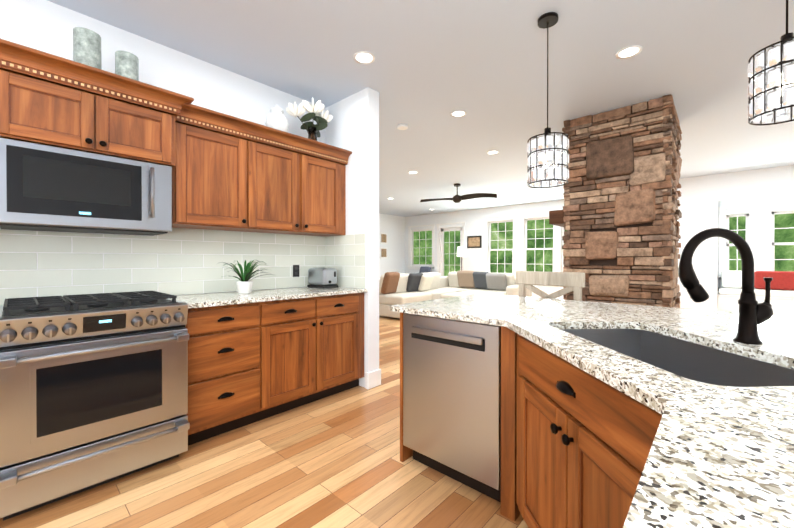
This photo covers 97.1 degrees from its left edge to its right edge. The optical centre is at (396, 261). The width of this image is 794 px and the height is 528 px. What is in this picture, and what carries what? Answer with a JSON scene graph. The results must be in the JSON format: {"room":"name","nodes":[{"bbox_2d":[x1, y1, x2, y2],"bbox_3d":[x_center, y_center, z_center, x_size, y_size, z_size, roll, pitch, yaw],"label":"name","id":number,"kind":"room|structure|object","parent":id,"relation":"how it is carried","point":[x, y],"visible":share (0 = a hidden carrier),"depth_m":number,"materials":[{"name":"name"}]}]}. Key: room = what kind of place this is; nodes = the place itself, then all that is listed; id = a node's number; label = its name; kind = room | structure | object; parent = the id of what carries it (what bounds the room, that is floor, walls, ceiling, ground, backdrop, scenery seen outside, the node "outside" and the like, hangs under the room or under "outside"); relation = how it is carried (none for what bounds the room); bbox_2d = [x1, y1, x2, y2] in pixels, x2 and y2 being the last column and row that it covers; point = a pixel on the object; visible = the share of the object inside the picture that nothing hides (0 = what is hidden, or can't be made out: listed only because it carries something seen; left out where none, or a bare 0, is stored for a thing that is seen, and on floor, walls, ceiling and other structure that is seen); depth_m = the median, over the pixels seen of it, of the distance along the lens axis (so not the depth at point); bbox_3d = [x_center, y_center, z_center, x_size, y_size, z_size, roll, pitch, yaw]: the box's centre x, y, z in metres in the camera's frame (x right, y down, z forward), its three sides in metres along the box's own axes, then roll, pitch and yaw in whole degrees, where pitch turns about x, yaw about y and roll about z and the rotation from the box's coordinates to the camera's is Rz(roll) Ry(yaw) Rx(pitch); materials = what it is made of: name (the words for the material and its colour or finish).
{"room":"kitchen","nodes":[
{"label":"kitchen","id":0,"kind":"room"},
{"bbox_2d":[0,0,323,294],"bbox_3d":[-2.642,-0.202,1.667,0.150,2.750,5.430,0,0,42],"label":"wall","id":1,"kind":"structure","parent":0,"point":[46,26],"depth_m":2.53,"materials":[{"name":"white paint"}]},
{"bbox_2d":[0,42,111,155],"bbox_3d":[-1.962,-0.837,1.983,0.416,0.437,0.458,0,0,42],"label":"upper cabinet","id":2,"kind":"object","parent":1,"relation":"attached to","point":[45,99],"depth_m":1.84,"materials":[{"name":"brown wood"}]},
{"bbox_2d":[0,137,171,235],"bbox_3d":[-1.836,-0.398,2.103,0.451,0.433,0.756,0,0,42],"label":"microwave","id":3,"kind":"object","parent":2,"relation":"attached to","point":[49,188],"visible":1,"depth_m":1.94,"materials":[{"name":"silver metal"}]},
{"bbox_2d":[73,27,101,69],"bbox_3d":[-1.848,-1.208,2.094,0.128,0.300,0.128,0,0,42],"label":"vase","id":4,"kind":"object","parent":2,"relation":"on","point":[86,46],"visible":0.71,"depth_m":2.05,"materials":[{"name":"ceramic"}]},
{"bbox_2d":[112,74,179,169],"bbox_3d":[-1.732,-0.839,2.235,0.416,0.437,0.460,0,0,42],"label":"upper cabinet","id":5,"kind":"object","parent":1,"relation":"attached to","point":[145,119],"depth_m":2.14,"materials":[{"name":"brown wood"}]},
{"bbox_2d":[115,50,138,80],"bbox_3d":[-1.720,-1.184,2.234,0.120,0.250,0.120,0,0,42],"label":"vase","id":6,"kind":"object","parent":5,"relation":"on","point":[126,64],"visible":0.56,"depth_m":2.19,"materials":[{"name":"ceramic"}]},
{"bbox_2d":[0,228,324,304],"bbox_3d":[-1.700,0.001,2.579,0.006,0.502,2.847,0,0,42],"label":"backsplash","id":7,"kind":"structure","parent":1,"relation":"attached to","point":[178,261],"depth_m":2.50,"materials":[{"name":"tile"}]},
{"bbox_2d":[293,265,298,276],"bbox_3d":[-0.969,0.091,3.370,0.005,0.115,0.070,0,0,42],"label":"outlet","id":8,"kind":"object","parent":7,"relation":"attached to","point":[295,270],"visible":1,"depth_m":3.37,"materials":[{"name":"black plastic"}]},
{"bbox_2d":[172,102,259,231],"bbox_3d":[-1.412,-0.656,2.638,0.346,0.807,0.567,0,0,42],"label":"upper cabinet","id":9,"kind":"object","parent":1,"relation":"attached to","point":[231,173],"depth_m":2.52,"materials":[{"name":"brown wood"}]},
{"bbox_2d":[248,126,347,236],"bbox_3d":[-0.964,-0.651,3.129,0.346,0.792,1.039,0,0,42],"label":"upper cabinet","id":10,"kind":"object","parent":1,"relation":"attached to","point":[303,182],"depth_m":3.03,"materials":[{"name":"brown wood"}]},
{"bbox_2d":[265,105,288,131],"bbox_3d":[-1.017,-1.185,2.974,0.190,0.275,0.190,0,0,42],"label":"ginger jar","id":11,"kind":"object","parent":10,"relation":"on","point":[276,118],"visible":0.73,"depth_m":2.91,"materials":[{"name":"ceramic"}]},
{"bbox_2d":[286,98,332,140],"bbox_3d":[-0.773,-1.248,3.191,0.262,0.398,0.442,0,0,42],"label":"flower arrangement","id":12,"kind":"object","parent":10,"relation":"on","point":[322,120],"visible":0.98,"depth_m":3.15,"materials":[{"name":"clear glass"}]},
{"bbox_2d":[0,315,527,527],"bbox_3d":[0.076,1.215,5.131,11.600,0.120,14.200,0,0,42],"label":"floor","id":13,"kind":"structure","parent":0,"point":[332,461],"depth_m":1.84,"materials":[{"name":"brown wood"}]},
{"bbox_2d":[0,291,189,520],"bbox_3d":[-1.712,0.689,1.995,0.748,0.964,0.756,0,0,42],"label":"range","id":14,"kind":"object","parent":13,"relation":"on","point":[93,390],"visible":1,"depth_m":1.75,"materials":[{"name":"silver metal"}]},
{"bbox_2d":[185,292,363,445],"bbox_3d":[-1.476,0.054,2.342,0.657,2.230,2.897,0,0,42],"label":"base cabinet","id":15,"kind":"object","parent":13,"relation":"on","point":[249,363],"depth_m":2.52,"materials":[{"name":"brown wood"}]},
{"bbox_2d":[171,286,366,308],"bbox_3d":[-1.462,0.270,2.363,0.633,0.030,2.847,0,0,42],"label":"countertop","id":16,"kind":"structure","parent":15,"relation":"on","point":[213,299],"depth_m":2.61,"materials":[{"name":"stone"}]},
{"bbox_2d":[219,260,272,293],"bbox_3d":[-1.194,0.118,2.767,0.477,0.266,0.438,0,0,42],"label":"potted plant","id":17,"kind":"object","parent":16,"relation":"on","point":[244,285],"visible":1,"depth_m":2.73,"materials":[{"name":"green plant"}]},
{"bbox_2d":[307,268,337,288],"bbox_3d":[-0.712,0.155,3.366,0.289,0.188,0.170,0,0,42],"label":"toaster","id":18,"kind":"object","parent":16,"relation":"on","point":[324,278],"visible":1,"depth_m":3.28,"materials":[{"name":"silver metal"}]},
{"bbox_2d":[379,270,531,317],"bbox_3d":[1.224,0.659,7.726,2.350,0.885,3.015,0,0,42],"label":"sectional sofa","id":19,"kind":"object","parent":13,"relation":"on","point":[396,288],"visible":0.65,"depth_m":7.71,"materials":[{"name":"fabric"}]},
{"bbox_2d":[381,272,399,293],"bbox_3d":[-0.132,0.444,7.241,0.278,0.450,0.471,0,0,42],"label":"sofa pillow","id":20,"kind":"object","parent":19,"relation":"on","point":[390,281],"depth_m":7.15,"materials":[{"name":"brown fabric"}]},
{"bbox_2d":[406,273,423,291],"bbox_3d":[0.397,0.461,7.746,0.252,0.409,0.428,0,0,42],"label":"sofa pillow","id":21,"kind":"object","parent":19,"relation":"on","point":[414,281],"depth_m":7.66,"materials":[{"name":"grey fabric"}]},
{"bbox_2d":[418,274,432,290],"bbox_3d":[0.645,0.480,7.885,0.240,0.368,0.408,0,0,42],"label":"sofa pillow","id":22,"kind":"object","parent":19,"relation":"on","point":[425,280],"depth_m":7.76,"materials":[{"name":"beige fabric"}]},
{"bbox_2d":[457,270,474,287],"bbox_3d":[1.710,0.437,8.619,0.468,0.431,0.257,0,0,42],"label":"sofa pillow","id":23,"kind":"object","parent":19,"relation":"on","point":[466,278],"depth_m":8.55,"materials":[{"name":"beige fabric"}]},
{"bbox_2d":[473,271,488,288],"bbox_3d":[2.014,0.448,8.314,0.448,0.411,0.249,0,0,42],"label":"sofa pillow","id":24,"kind":"object","parent":19,"relation":"on","point":[480,281],"depth_m":8.27,"materials":[{"name":"grey fabric"}]},
{"bbox_2d":[486,273,506,289],"bbox_3d":[2.268,0.460,8.000,0.474,0.384,0.293,0,0,42],"label":"sofa pillow","id":25,"kind":"object","parent":19,"relation":"on","point":[494,281],"depth_m":7.94,"materials":[{"name":"white fabric"}]},
{"bbox_2d":[457,247,466,269],"bbox_3d":[1.965,0.341,10.647,0.300,1.570,0.300,0,0,42],"label":"floor lamp","id":26,"kind":"object","parent":13,"relation":"on","point":[461,252],"visible":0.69,"depth_m":10.53,"materials":[{"name":"white fabric"}]},
{"bbox_2d":[516,271,584,300],"bbox_3d":[1.222,0.620,2.629,0.422,1.095,0.490,0,0,-42],"label":"bar stool","id":27,"kind":"object","parent":13,"relation":"on","point":[568,281],"visible":0.12,"depth_m":2.46,"materials":[{"name":"wood"}]},
{"bbox_2d":[390,228,793,527],"bbox_3d":[0.023,0.538,0.400,2.300,1.283,4.350,0,0,42],"label":"kitchen island","id":28,"kind":"object","parent":13,"relation":"on","point":[615,415],"visible":1,"depth_m":1.04,"materials":[{"name":"stone"}]},
{"bbox_2d":[403,313,500,502],"bbox_3d":[0.438,0.735,2.031,0.600,0.872,0.584,0,0,42],"label":"dishwasher","id":29,"kind":"object","parent":28,"relation":"in","point":[451,398],"visible":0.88,"depth_m":1.79,"materials":[{"name":"silver metal"}]},
{"bbox_2d":[560,329,793,386],"bbox_3d":[0.850,0.410,1.123,0.918,0.237,0.918,0,0,42],"label":"sink","id":30,"kind":"object","parent":28,"relation":"in","point":[680,355],"depth_m":1.21,"materials":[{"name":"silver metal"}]},
{"bbox_2d":[678,228,772,344],"bbox_3d":[1.059,0.077,1.131,0.226,0.369,0.226,0,0,42],"label":"faucet","id":31,"kind":"object","parent":28,"relation":"on","point":[752,313],"depth_m":1.12,"materials":[{"name":"black metal"}]},
{"bbox_2d":[562,94,681,307],"bbox_3d":[2.564,-0.214,3.999,1.027,2.750,1.044,0,0,42],"label":"stone fireplace column","id":32,"kind":"structure","parent":13,"relation":"on","point":[621,237],"depth_m":3.58,"materials":[{"name":"brown stone"}]},
{"bbox_2d":[549,210,565,226],"bbox_3d":[2.164,-0.521,4.405,0.210,0.160,0.840,0,0,42],"label":"mantel beam","id":33,"kind":"structure","parent":32,"relation":"attached to","point":[556,217],"depth_m":4.12,"materials":[{"name":"brown wood"}]},
{"bbox_2d":[717,292,793,315],"bbox_3d":[6.917,0.885,6.092,1.994,0.530,0.542,0,0,42],"label":"seat","id":34,"kind":"object","parent":13,"relation":"on","point":[784,306],"visible":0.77,"depth_m":6.18,"materials":[{"name":"white fabric"}]},
{"bbox_2d":[719,288,741,294],"bbox_3d":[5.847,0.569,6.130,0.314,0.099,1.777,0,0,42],"label":"seat cushion","id":35,"kind":"object","parent":34,"relation":"on","point":[727,291],"depth_m":6.47,"materials":[{"name":"white fabric"}]},
{"bbox_2d":[721,270,741,287],"bbox_3d":[6.406,0.342,6.657,0.360,0.332,0.191,0,0,37],"label":"pillow","id":36,"kind":"object","parent":35,"relation":"on","point":[731,279],"visible":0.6,"depth_m":6.63,"materials":[{"name":"white fabric"}]},
{"bbox_2d":[754,289,764,295],"bbox_3d":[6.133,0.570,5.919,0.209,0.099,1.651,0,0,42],"label":"seat cushion","id":37,"kind":"object","parent":34,"relation":"on","point":[761,292],"depth_m":6.22,"materials":[{"name":"white fabric"}]},
{"bbox_2d":[770,290,793,297],"bbox_3d":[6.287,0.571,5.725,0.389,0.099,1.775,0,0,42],"label":"seat cushion","id":38,"kind":"object","parent":34,"relation":"on","point":[773,293],"depth_m":6.05,"materials":[{"name":"white fabric"}]},
{"bbox_2d":[754,271,793,290],"bbox_3d":[6.804,0.344,6.292,0.560,0.332,0.191,0,0,42],"label":"pillow","id":39,"kind":"object","parent":38,"relation":"on","point":[782,280],"visible":0.9,"depth_m":6.25,"materials":[{"name":"red fabric"}]},
{"bbox_3d":[0.644,0.848,12.250,1.330,0.540,0.480,0,0,42],"label":"bench","id":40,"kind":"object","parent":13,"relation":"on","visible":0},
{"bbox_2d":[419,267,430,272],"bbox_3d":[0.954,0.374,12.046,0.440,0.390,0.216,0,0,42],"label":"pillow","id":41,"kind":"object","parent":40,"relation":"on","point":[425,269],"visible":0.54,"depth_m":11.98,"materials":[{"name":"blue fabric"}]},
{"bbox_2d":[324,87,378,386],"bbox_3d":[-2.540,-0.222,5.374,6.300,2.750,0.140,0,0,42],"label":"wall","id":42,"kind":"structure","parent":0,"point":[354,124],"depth_m":3.27,"materials":[{"name":"white paint"}]},
{"bbox_2d":[325,234,364,287],"bbox_3d":[-0.516,-0.003,3.421,0.600,0.502,0.006,0,0,42],"label":"backsplash","id":43,"kind":"structure","parent":42,"relation":"attached to","point":[345,256],"depth_m":3.38,"materials":[{"name":"tile"}]},
{"bbox_2d":[365,369,380,388],"bbox_3d":[-2.480,1.079,5.325,6.164,0.150,0.168,0,0,42],"label":"baseboard return","id":44,"kind":"object","parent":42,"relation":"attached to","point":[372,379],"visible":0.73,"depth_m":3.23,"materials":[{"name":"white wood"}]},
{"bbox_2d":[379,213,404,279],"bbox_3d":[-2.213,-0.247,10.290,0.150,2.750,7.560,0,0,42],"label":"wall","id":45,"kind":"structure","parent":0,"point":[392,227],"depth_m":12.46,"materials":[{"name":"white paint"}]},
{"bbox_2d":[380,233,386,243],"bbox_3d":[-0.458,-0.791,12.076,0.021,0.380,0.350,0,0,42],"label":"framed picture","id":46,"kind":"object","parent":45,"relation":"attached to","point":[383,240],"depth_m":12.05,"materials":[{"name":"white"}]},
{"bbox_2d":[380,247,386,257],"bbox_3d":[-0.458,-0.292,12.079,0.021,0.380,0.350,0,0,42],"label":"framed picture","id":47,"kind":"object","parent":45,"relation":"attached to","point":[383,250],"depth_m":12.06,"materials":[{"name":"white"}]},
{"bbox_2d":[47,0,793,216],"bbox_3d":[0.076,-1.655,5.116,11.600,0.120,14.200,0,0,42],"label":"ceiling","id":48,"kind":"structure","parent":0,"point":[482,64],"depth_m":2.85,"materials":[{"name":"white paint"}]},
{"bbox_2d":[353,51,374,63],"bbox_3d":[-0.255,-1.580,2.718,0.170,0.006,0.174,0,0,42],"label":"recessed light","id":49,"kind":"object","parent":48,"relation":"in","point":[362,57],"depth_m":2.72,"materials":[{"name":"white"}]},
{"bbox_2d":[397,124,407,129],"bbox_3d":[0.065,-1.575,4.110,0.120,0.030,0.120,0,0,42],"label":"recessed light","id":50,"kind":"object","parent":48,"relation":"attached to","point":[402,126],"visible":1,"depth_m":4.09,"materials":[{"name":"white"}]},
{"bbox_2d":[450,110,465,116],"bbox_3d":[0.658,-1.585,3.764,0.166,0.006,0.176,0,0,42],"label":"recessed light","id":51,"kind":"object","parent":48,"relation":"in","point":[459,113],"depth_m":3.76,"materials":[{"name":"white"}]},
{"bbox_2d":[420,183,496,202],"bbox_3d":[1.252,-1.412,7.293,1.602,0.390,0.238,0,0,27],"label":"ceiling fan","id":52,"kind":"object","parent":48,"relation":"hanging from","point":[457,198],"visible":1,"depth_m":7.21,"materials":[{"name":"brown metal"}]},
{"bbox_2d":[487,150,498,153],"bbox_3d":[1.398,-1.592,5.116,0.164,0.006,0.167,0,0,42],"label":"recessed light","id":53,"kind":"object","parent":48,"relation":"in","point":[494,151],"depth_m":5.13,"materials":[{"name":"white"}]},
{"bbox_2d":[527,12,568,187],"bbox_3d":[0.982,-1.041,2.286,0.252,1.078,0.254,0,0,42],"label":"pendant light","id":54,"kind":"object","parent":48,"relation":"hanging from","point":[546,158],"visible":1,"depth_m":2.21,"materials":[{"name":"glass"}]},
{"bbox_2d":[616,45,641,58],"bbox_3d":[1.748,-1.579,2.645,0.165,0.006,0.177,0,0,42],"label":"recessed light","id":55,"kind":"object","parent":48,"relation":"in","point":[625,52],"depth_m":2.65,"materials":[{"name":"white"}]},
{"bbox_2d":[747,0,793,125],"bbox_3d":[1.771,-1.120,1.592,0.252,0.914,0.254,0,0,42],"label":"pendant light","id":56,"kind":"object","parent":48,"relation":"hanging from","point":[766,95],"visible":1,"depth_m":1.58,"materials":[{"name":"glass"}]},
{"bbox_2d":[405,200,563,298],"bbox_3d":[2.852,-0.249,10.680,7.100,2.750,0.150,0,0,42],"label":"wall","id":57,"kind":"structure","parent":0,"point":[473,219],"depth_m":10.92,"materials":[{"name":"white paint"}]},
{"bbox_2d":[407,224,434,269],"bbox_3d":[0.883,-0.491,12.438,1.220,1.565,0.210,0,0,42],"label":"living room window","id":58,"kind":"structure","parent":57,"relation":"in","point":[422,247],"depth_m":12.48,"materials":[{"name":"white"}]},
{"bbox_2d":[436,222,464,275],"bbox_3d":[1.808,-0.074,11.615,1.120,2.390,0.180,0,0,42],"label":"french door","id":59,"kind":"structure","parent":57,"relation":"in","point":[450,240],"depth_m":11.69,"materials":[{"name":"white"}]},
{"bbox_2d":[467,236,481,247],"bbox_3d":[2.412,-0.606,10.953,0.500,0.380,0.032,0,0,42],"label":"framed picture","id":60,"kind":"object","parent":57,"relation":"attached to","point":[474,241],"visible":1,"depth_m":10.93,"materials":[{"name":"black"}]},
{"bbox_2d":[483,214,516,277],"bbox_3d":[3.079,-0.355,10.432,1.070,2.015,0.210,0,0,42],"label":"living room window","id":61,"kind":"structure","parent":57,"relation":"in","point":[499,246],"depth_m":10.49,"materials":[{"name":"white"}]},
{"bbox_2d":[519,210,556,271],"bbox_3d":[3.909,-0.351,9.673,1.080,2.015,0.210,0,0,42],"label":"living room window","id":62,"kind":"structure","parent":57,"relation":"in","point":[538,243],"depth_m":9.74,"materials":[{"name":"white"}]},
{"bbox_2d":[557,226,566,271],"bbox_3d":[4.644,-0.348,9.002,1.070,2.015,0.210,0,0,42],"label":"living room window","id":63,"kind":"structure","parent":57,"relation":"in","point":[560,243],"depth_m":9.26,"materials":[{"name":"white wood"}]},
{"bbox_2d":[677,165,793,310],"bbox_3d":[6.053,-0.227,6.401,3.700,2.750,0.150,0,0,42],"label":"wall","id":64,"kind":"structure","parent":0,"point":[701,199],"depth_m":6.53,"materials":[{"name":"white paint"}]},
{"bbox_2d":[717,204,758,281],"bbox_3d":[6.604,-0.332,6.804,0.590,1.485,0.210,0,0,42],"label":"nook window","id":65,"kind":"structure","parent":64,"relation":"in","point":[743,226],"depth_m":6.85,"materials":[{"name":"white glass"}]},
{"bbox_2d":[762,201,793,271],"bbox_3d":[7.306,-0.328,6.163,1.270,1.485,0.210,0,0,42],"label":"nook window","id":66,"kind":"structure","parent":64,"relation":"in","point":[778,240],"depth_m":6.47,"materials":[{"name":"white wood"}]}
]}

